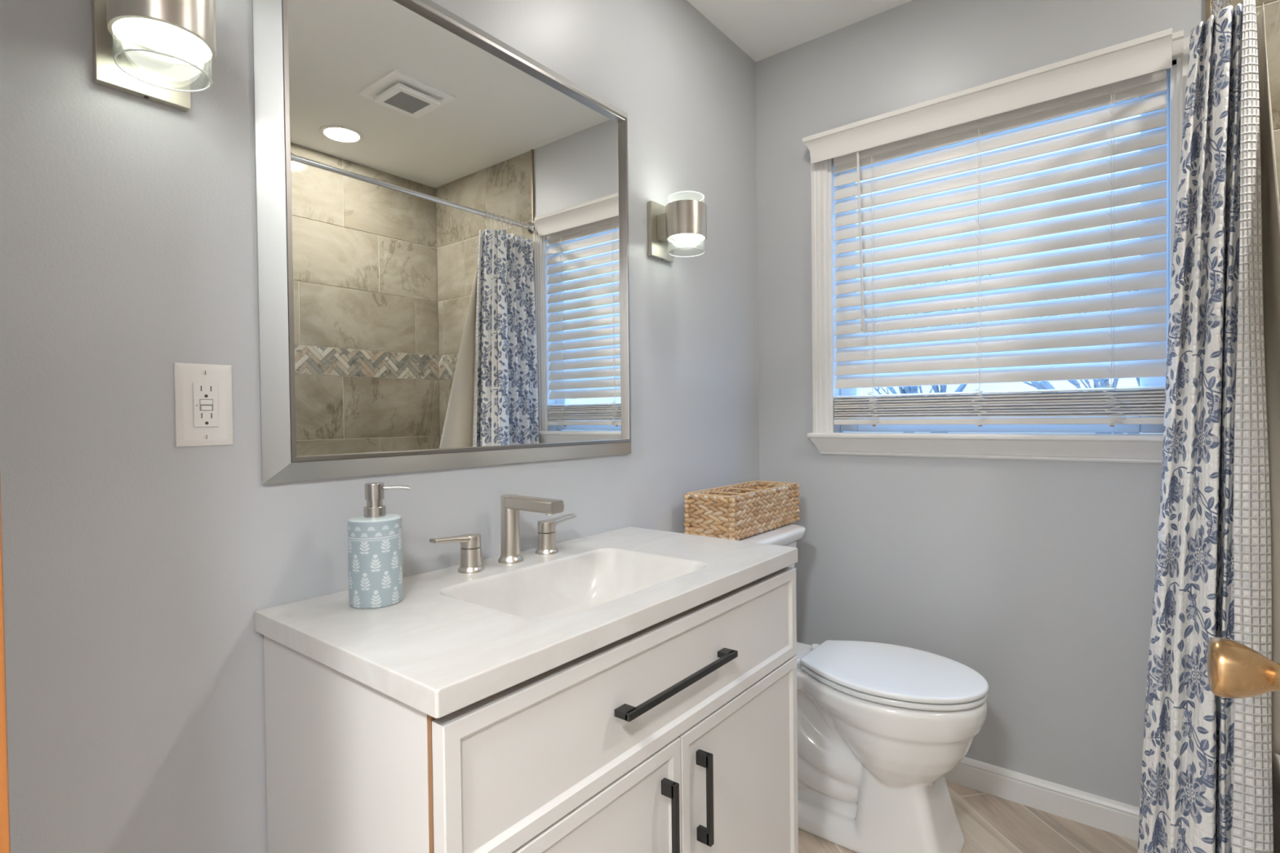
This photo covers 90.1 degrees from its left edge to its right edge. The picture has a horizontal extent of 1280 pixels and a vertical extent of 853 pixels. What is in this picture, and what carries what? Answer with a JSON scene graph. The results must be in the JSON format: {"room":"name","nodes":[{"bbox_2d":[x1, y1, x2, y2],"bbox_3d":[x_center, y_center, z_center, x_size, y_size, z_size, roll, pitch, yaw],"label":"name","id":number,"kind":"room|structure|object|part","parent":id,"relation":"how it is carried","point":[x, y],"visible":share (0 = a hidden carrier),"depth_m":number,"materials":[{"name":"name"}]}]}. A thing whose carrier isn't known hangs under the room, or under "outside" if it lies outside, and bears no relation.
{"room":"bathroom","nodes":[
{"label":"bathroom","id":0,"kind":"room"},
{"bbox_2d":[0,0,759,852],"bbox_3d":[-0.865,-0.084,0.816,0.120,2.440,4.340,0,1,38],"label":"wall","id":1,"kind":"structure","parent":0,"point":[139,566],"depth_m":0.97,"materials":[{"name":"grey paint"}]},
{"bbox_2d":[91,0,216,111],"bbox_3d":[-0.651,-0.549,0.864,0.156,0.163,0.117,0,1,38],"label":"wall sconce","id":2,"kind":"object","parent":1,"relation":"attached to","point":[145,49],"visible":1,"depth_m":0.87,"materials":[{"name":"silver metal"}]},
{"bbox_3d":[-0.686,-0.554,0.891,0.036,0.070,0.062,0,1,38],"label":"arm","id":3,"kind":"part","parent":2,"relation":"part of","materials":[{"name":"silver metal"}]},
{"bbox_3d":[-0.636,-0.558,0.851,0.117,0.092,0.117,0,1,38],"label":"lamp shade","id":4,"kind":"part","parent":2,"relation":"part of","materials":[{"name":"silver metal"}]},
{"bbox_2d":[120,17,204,54],"bbox_3d":[-0.635,-0.522,0.852,0.089,0.003,0.089,0,1,38],"label":"diffuser","id":5,"kind":"object","parent":2,"relation":"attached to","point":[157,34],"depth_m":0.85,"materials":[{"name":"white glass"}]},
{"bbox_2d":[173,362,233,446],"bbox_3d":[-0.660,-0.033,0.970,0.010,0.124,0.076,0,1,38],"label":"power outlet","id":6,"kind":"object","parent":1,"relation":"attached to","point":[203,393],"visible":1,"depth_m":0.97,"materials":[{"name":"white plastic"}]},
{"bbox_2d":[192,382,218,426],"bbox_3d":[-0.658,-0.033,0.969,0.003,0.067,0.033,0,1,38],"label":"receptacle","id":7,"kind":"object","parent":6,"relation":"attached to","point":[205,394],"depth_m":0.97,"materials":[{"name":"white plastic"}]},
{"bbox_2d":[251,0,631,484],"bbox_3d":[-0.314,-0.384,1.387,0.035,0.937,0.944,0,1,38],"label":"wall mirror","id":8,"kind":"object","parent":1,"relation":"attached to","point":[442,211],"visible":1,"depth_m":1.25,"materials":[{"name":"silver metal"}]},
{"bbox_2d":[647,191,706,262],"bbox_3d":[0.117,-0.573,1.835,0.156,0.163,0.117,0,1,38],"label":"wall sconce","id":9,"kind":"object","parent":1,"relation":"attached to","point":[681,221],"visible":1,"depth_m":1.82,"materials":[{"name":"silver metal"}]},
{"bbox_3d":[0.061,-0.571,1.878,0.016,0.156,0.109,0,1,38],"label":"plate","id":10,"kind":"part","parent":9,"relation":"part of","materials":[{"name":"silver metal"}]},
{"bbox_3d":[0.082,-0.578,1.862,0.036,0.070,0.062,0,1,38],"label":"arm","id":11,"kind":"part","parent":9,"relation":"part of","materials":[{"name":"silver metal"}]},
{"bbox_3d":[0.132,-0.582,1.822,0.117,0.092,0.117,0,1,38],"label":"lamp shade","id":12,"kind":"part","parent":9,"relation":"part of","materials":[{"name":"silver metal"}]},
{"bbox_2d":[671,233,702,239],"bbox_3d":[0.132,-0.546,1.823,0.089,0.003,0.089,0,1,38],"label":"diffuser","id":13,"kind":"object","parent":9,"relation":"attached to","point":[673,236],"depth_m":1.83,"materials":[{"name":"white glass"}]},
{"bbox_2d":[686,0,911,62],"bbox_3d":[0.140,-1.353,-0.009,2.720,0.100,4.340,0,1,38],"label":"ceiling","id":14,"kind":"structure","parent":0,"point":[762,29],"depth_m":2.09,"materials":[{"name":"white paint"}]},
{"bbox_2d":[798,780,1137,852],"bbox_3d":[0.170,1.186,0.029,2.720,0.100,4.340,0,1,38],"label":"floor","id":15,"kind":"structure","parent":0,"point":[988,823],"depth_m":1.73,"materials":[{"name":"brown wood"}]},
{"bbox_2d":[263,566,798,852],"bbox_3d":[-0.110,0.721,1.248,0.522,0.801,0.942,0,1,38],"label":"vanity cabinet","id":16,"kind":"object","parent":15,"relation":"on","point":[678,733],"visible":0.96,"depth_m":0.96,"materials":[{"name":"white paint"}]},
{"bbox_3d":[0.043,0.676,1.126,0.020,0.710,0.938,0,1,38],"label":"frame","id":17,"kind":"part","parent":16,"relation":"part of","materials":[{"name":"brown"}]},
{"bbox_2d":[254,526,797,718],"bbox_3d":[-0.128,0.342,1.247,0.500,0.110,0.954,0,1,38],"label":"countertop","id":18,"kind":"structure","parent":16,"relation":"on","point":[454,641],"depth_m":1.01,"materials":[{"name":"stone"}]},
{"bbox_2d":[346,482,410,608],"bbox_3d":[-0.440,0.194,1.067,0.084,0.199,0.089,0,1,38],"label":"soap dispenser","id":19,"kind":"object","parent":18,"relation":"on","point":[375,537],"visible":1,"depth_m":1.03,"materials":[{"name":"blue ceramic"}]},
{"bbox_2d":[347,513,400,522],"bbox_3d":[-0.442,0.151,1.065,0.082,0.004,0.082,0,1,24],"label":"lid","id":20,"kind":"object","parent":19,"relation":"on","point":[366,517],"depth_m":1.05,"materials":[{"name":"white ceramic"}]},
{"bbox_2d":[346,516,403,608],"bbox_3d":[-0.441,0.223,1.066,0.084,0.140,0.084,0,1,38],"label":"bottle","id":21,"kind":"object","parent":19,"relation":"attached to","point":[375,544],"depth_m":1.03,"materials":[{"name":"blue ceramic"}]},
{"bbox_2d":[429,494,577,573],"bbox_3d":[-0.229,0.217,1.326,0.171,0.140,0.382,0,1,38],"label":"bathroom faucet","id":22,"kind":"object","parent":18,"relation":"on","point":[510,504],"visible":1,"depth_m":1.34,"materials":[{"name":"silver metal"}]},
{"bbox_3d":[-0.360,0.228,1.255,0.040,0.029,0.107,0,1,38],"label":"lever","id":23,"kind":"part","parent":22,"relation":"part of","materials":[{"name":"silver metal"}]},
{"bbox_3d":[-0.339,0.266,1.282,0.051,0.046,0.051,0,1,38],"label":"handle","id":24,"kind":"part","parent":22,"relation":"part of","materials":[{"name":"silver metal"}]},
{"bbox_3d":[-0.230,0.217,1.325,0.171,0.140,0.053,0,1,38],"label":"spout","id":25,"kind":"part","parent":22,"relation":"part of","materials":[{"name":"silver metal"}]},
{"bbox_3d":[-0.211,0.262,1.444,0.051,0.046,0.051,0,1,38],"label":"handle","id":26,"kind":"part","parent":22,"relation":"part of","materials":[{"name":"silver metal"}]},
{"bbox_3d":[-0.190,0.222,1.470,0.040,0.029,0.107,0,1,38],"label":"lever","id":27,"kind":"part","parent":22,"relation":"part of","materials":[{"name":"silver metal"}]},
{"bbox_3d":[-0.082,0.784,0.928,0.022,0.484,0.472,0,1,38],"label":"door","id":28,"kind":"part","parent":16,"relation":"part of","materials":[{"name":"white paint"}]},
{"bbox_3d":[0.060,0.434,1.107,0.022,0.200,0.942,0,1,38],"label":"drawer","id":29,"kind":"part","parent":16,"relation":"part of","materials":[{"name":"white paint"}]},
{"bbox_3d":[0.050,0.667,1.053,0.030,0.165,0.012,0,1,38],"label":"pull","id":30,"kind":"part","parent":16,"relation":"part of","materials":[{"name":"black metal"}]},
{"bbox_3d":[0.072,0.429,1.081,0.030,0.012,0.322,0,1,38],"label":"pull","id":31,"kind":"part","parent":16,"relation":"part of","materials":[{"name":"black metal"}]},
{"bbox_3d":[0.115,0.659,1.135,0.030,0.161,0.012,0,1,38],"label":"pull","id":32,"kind":"part","parent":16,"relation":"part of","materials":[{"name":"black metal"}]},
{"bbox_3d":[0.211,0.775,1.298,0.022,0.484,0.466,0,1,38],"label":"door","id":33,"kind":"part","parent":16,"relation":"part of","materials":[{"name":"white paint"}]},
{"bbox_2d":[739,523,988,852],"bbox_3d":[0.536,0.717,1.821,0.813,0.776,0.494,0,1,38],"label":"toilet","id":34,"kind":"object","parent":15,"relation":"on","point":[881,726],"visible":0.69,"depth_m":1.64,"materials":[{"name":"white ceramic"}]},
{"bbox_2d":[683,480,799,540],"bbox_3d":[0.334,0.261,2.032,0.180,0.134,0.458,0,1,38],"label":"storage basket","id":35,"kind":"object","parent":34,"relation":"on","point":[735,512],"visible":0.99,"depth_m":1.90,"materials":[{"name":"woven natural wicker"},{"name":"tan cane"},{"name":"white wire"}]},
{"bbox_3d":[0.314,0.352,1.988,0.256,0.045,0.494,0,1,38],"label":"tank lid","id":36,"kind":"part","parent":34,"relation":"part of","materials":[{"name":"white ceramic"}]},
{"bbox_3d":[0.310,0.524,1.995,0.218,0.298,0.450,0,1,38],"label":"tank","id":37,"kind":"part","parent":34,"relation":"part of","materials":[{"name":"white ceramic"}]},
{"bbox_3d":[0.553,0.890,1.812,0.770,0.429,0.359,0,1,38],"label":"bowl","id":38,"kind":"part","parent":34,"relation":"part of","materials":[{"name":"white ceramic"}]},
{"bbox_3d":[0.678,0.650,1.708,0.451,0.017,0.354,0,1,38],"label":"seat lid","id":39,"kind":"part","parent":34,"relation":"part of","materials":[{"name":"white plastic"}]},
{"bbox_3d":[0.678,0.668,1.708,0.445,0.015,0.348,0,1,38],"label":"seat","id":40,"kind":"part","parent":34,"relation":"part of","materials":[{"name":"white plastic"}]},
{"bbox_2d":[1271,751,1279,852],"bbox_3d":[1.142,0.927,0.524,0.701,0.380,2.048,0,1,38],"label":"bathtub","id":41,"kind":"object","parent":15,"relation":"on","point":[1275,757],"visible":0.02,"depth_m":1.44,"materials":[{"name":"white ceramic"}]},
{"bbox_2d":[755,0,1279,807],"bbox_3d":[1.333,-0.124,1.751,2.170,2.440,0.146,0,1,38],"label":"wall","id":42,"kind":"structure","parent":0,"point":[1037,578],"depth_m":1.93,"materials":[{"name":"grey paint"}]},
{"bbox_2d":[807,36,1190,463],"bbox_3d":[1.035,-0.440,1.951,1.046,1.070,0.170,0,1,38],"label":"window","id":43,"kind":"structure","parent":42,"relation":"in","point":[1124,443],"depth_m":1.95,"materials":[{"name":"white paint"}]},
{"bbox_2d":[802,27,1183,426],"bbox_3d":[0.984,-0.494,1.924,0.993,0.988,0.112,0,1,38],"label":"window blind","id":44,"kind":"object","parent":43,"relation":"attached to","point":[1135,68],"visible":0.97,"depth_m":1.86,"materials":[{"name":"white plastic"}]},
{"bbox_3d":[0.761,-0.507,2.094,0.015,0.800,0.002,0,1,32],"label":"ladder cord","id":45,"kind":"part","parent":44,"relation":"part of","materials":[{"name":"white fabric"}]},
{"bbox_3d":[1.006,-0.507,1.900,0.015,0.800,0.002,0,1,32],"label":"ladder cord","id":46,"kind":"part","parent":44,"relation":"part of","materials":[{"name":"white fabric"}]},
{"bbox_3d":[1.024,-0.015,1.934,0.880,0.019,0.054,0,1,38],"label":"rail","id":47,"kind":"part","parent":44,"relation":"part of","materials":[{"name":"white wood"}]},
{"bbox_3d":[1.256,-0.507,1.702,0.015,0.800,0.002,0,1,32],"label":"ladder cord","id":48,"kind":"part","parent":44,"relation":"part of","materials":[{"name":"white fabric"}]},
{"bbox_2d":[944,756,1139,840],"bbox_3d":[0.940,1.055,1.996,1.250,0.084,0.014,0,1,38],"label":"baseboard","id":49,"kind":"structure","parent":42,"relation":"attached to","point":[1110,815],"depth_m":1.81,"materials":[{"name":"white paint"}]},
{"bbox_2d":[1205,0,1211,22],"bbox_3d":[1.416,-0.122,1.593,0.010,2.440,0.011,0,1,38],"label":"trim","id":50,"kind":"structure","parent":42,"relation":"attached to","point":[1208,2],"depth_m":1.57,"materials":[{"name":"brown metal"}]},
{"bbox_2d":[1213,0,1228,17],"bbox_3d":[0.780,-0.945,0.766,0.052,0.052,2.044,0,1,38],"label":"curtain rod","id":51,"kind":"object","parent":42,"relation":"attached to","point":[1218,2],"visible":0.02,"depth_m":1.45,"materials":[{"name":"silver metal"}]},
{"bbox_2d":[1212,0,1231,6],"bbox_3d":[1.307,-0.936,1.432,0.036,0.085,0.006,0,1,38],"label":"curtain ring","id":52,"kind":"object","parent":51,"relation":"hanging from","point":[1214,3],"visible":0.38,"depth_m":1.44,"materials":[{"name":"silver metal"}]},
{"bbox_2d":[1211,0,1232,12],"bbox_3d":[1.325,-0.937,1.455,0.036,0.085,0.006,0,1,38],"label":"curtain ring","id":53,"kind":"object","parent":51,"relation":"hanging from","point":[1212,9],"visible":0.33,"depth_m":1.46,"materials":[{"name":"silver metal"}]},
{"bbox_3d":[1.259,-0.935,1.371,0.036,0.085,0.006,0,1,38],"label":"curtain ring","id":54,"kind":"object","parent":51,"relation":"hanging from","visible":0},
{"bbox_2d":[1137,0,1273,852],"bbox_3d":[1.273,0.086,1.458,0.222,1.961,0.365,0,1,38],"label":"shower curtain","id":55,"kind":"object","parent":54,"relation":"hanging from","point":[1206,787],"visible":1,"depth_m":1.35,"materials":[{"name":"fabric"}]},
{"bbox_2d":[1206,636,1279,698],"bbox_3d":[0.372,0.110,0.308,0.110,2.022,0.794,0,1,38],"label":"door knob","id":56,"kind":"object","parent":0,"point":[1235,670],"depth_m":0.57,"materials":[{"name":"gold metal"}]},
{"bbox_3d":[-0.070,-0.082,0.065,2.060,2.440,0.120,0,1,38],"label":"wall","id":57,"kind":"structure","parent":0,"visible":0},
{"bbox_2d":[0,474,10,852],"bbox_3d":[-0.214,0.078,0.181,0.964,2.120,0.147,0,1,38],"label":"trim","id":58,"kind":"structure","parent":57,"relation":"attached to","point":[5,839],"depth_m":0.50,"materials":[{"name":"orange wood"}]},
{"label":"outside","id":59,"kind":"structure","parent":0,"visible":0},
{"bbox_3d":[19.252,1.366,26.168,60.000,0.100,59.400,0,1,38],"label":"ground","id":60,"kind":"structure","parent":59,"visible":0},
{"bbox_2d":[865,265,982,432],"bbox_3d":[6.363,-1.186,15.085,2.270,5.716,3.151,-1,1,-14],"label":"bare tree","id":61,"kind":"object","parent":60,"relation":"on","point":[907,389],"visible":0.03,"depth_m":15.26,"materials":[{"name":"grey plant"}]},
{"bbox_2d":[887,257,1002,432],"bbox_3d":[4.811,-0.518,10.643,2.451,4.517,2.328,0,1,38],"label":"bare tree","id":62,"kind":"object","parent":60,"relation":"on","point":[935,388],"visible":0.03,"depth_m":10.62,"materials":[{"name":"grey plant"}]},
{"bbox_2d":[965,296,1140,433],"bbox_3d":[5.877,-0.298,8.631,1.785,4.093,2.655,-1,1,-39],"label":"bare tree","id":63,"kind":"object","parent":60,"relation":"on","point":[1104,383],"visible":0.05,"depth_m":8.52,"materials":[{"name":"grey plant"}]},
{"bbox_3d":[1.361,-0.938,1.500,0.036,0.085,0.006,0,1,38],"label":"curtain ring","id":64,"kind":"object","parent":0,"visible":0},
{"bbox_2d":[1256,2,1279,755],"bbox_3d":[1.299,-0.105,1.334,0.078,1.575,0.500,0,1,27],"label":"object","id":65,"kind":"object","parent":64,"relation":"hanging from","point":[1270,206],"visible":0.15,"depth_m":1.34,"materials":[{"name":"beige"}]}
]}

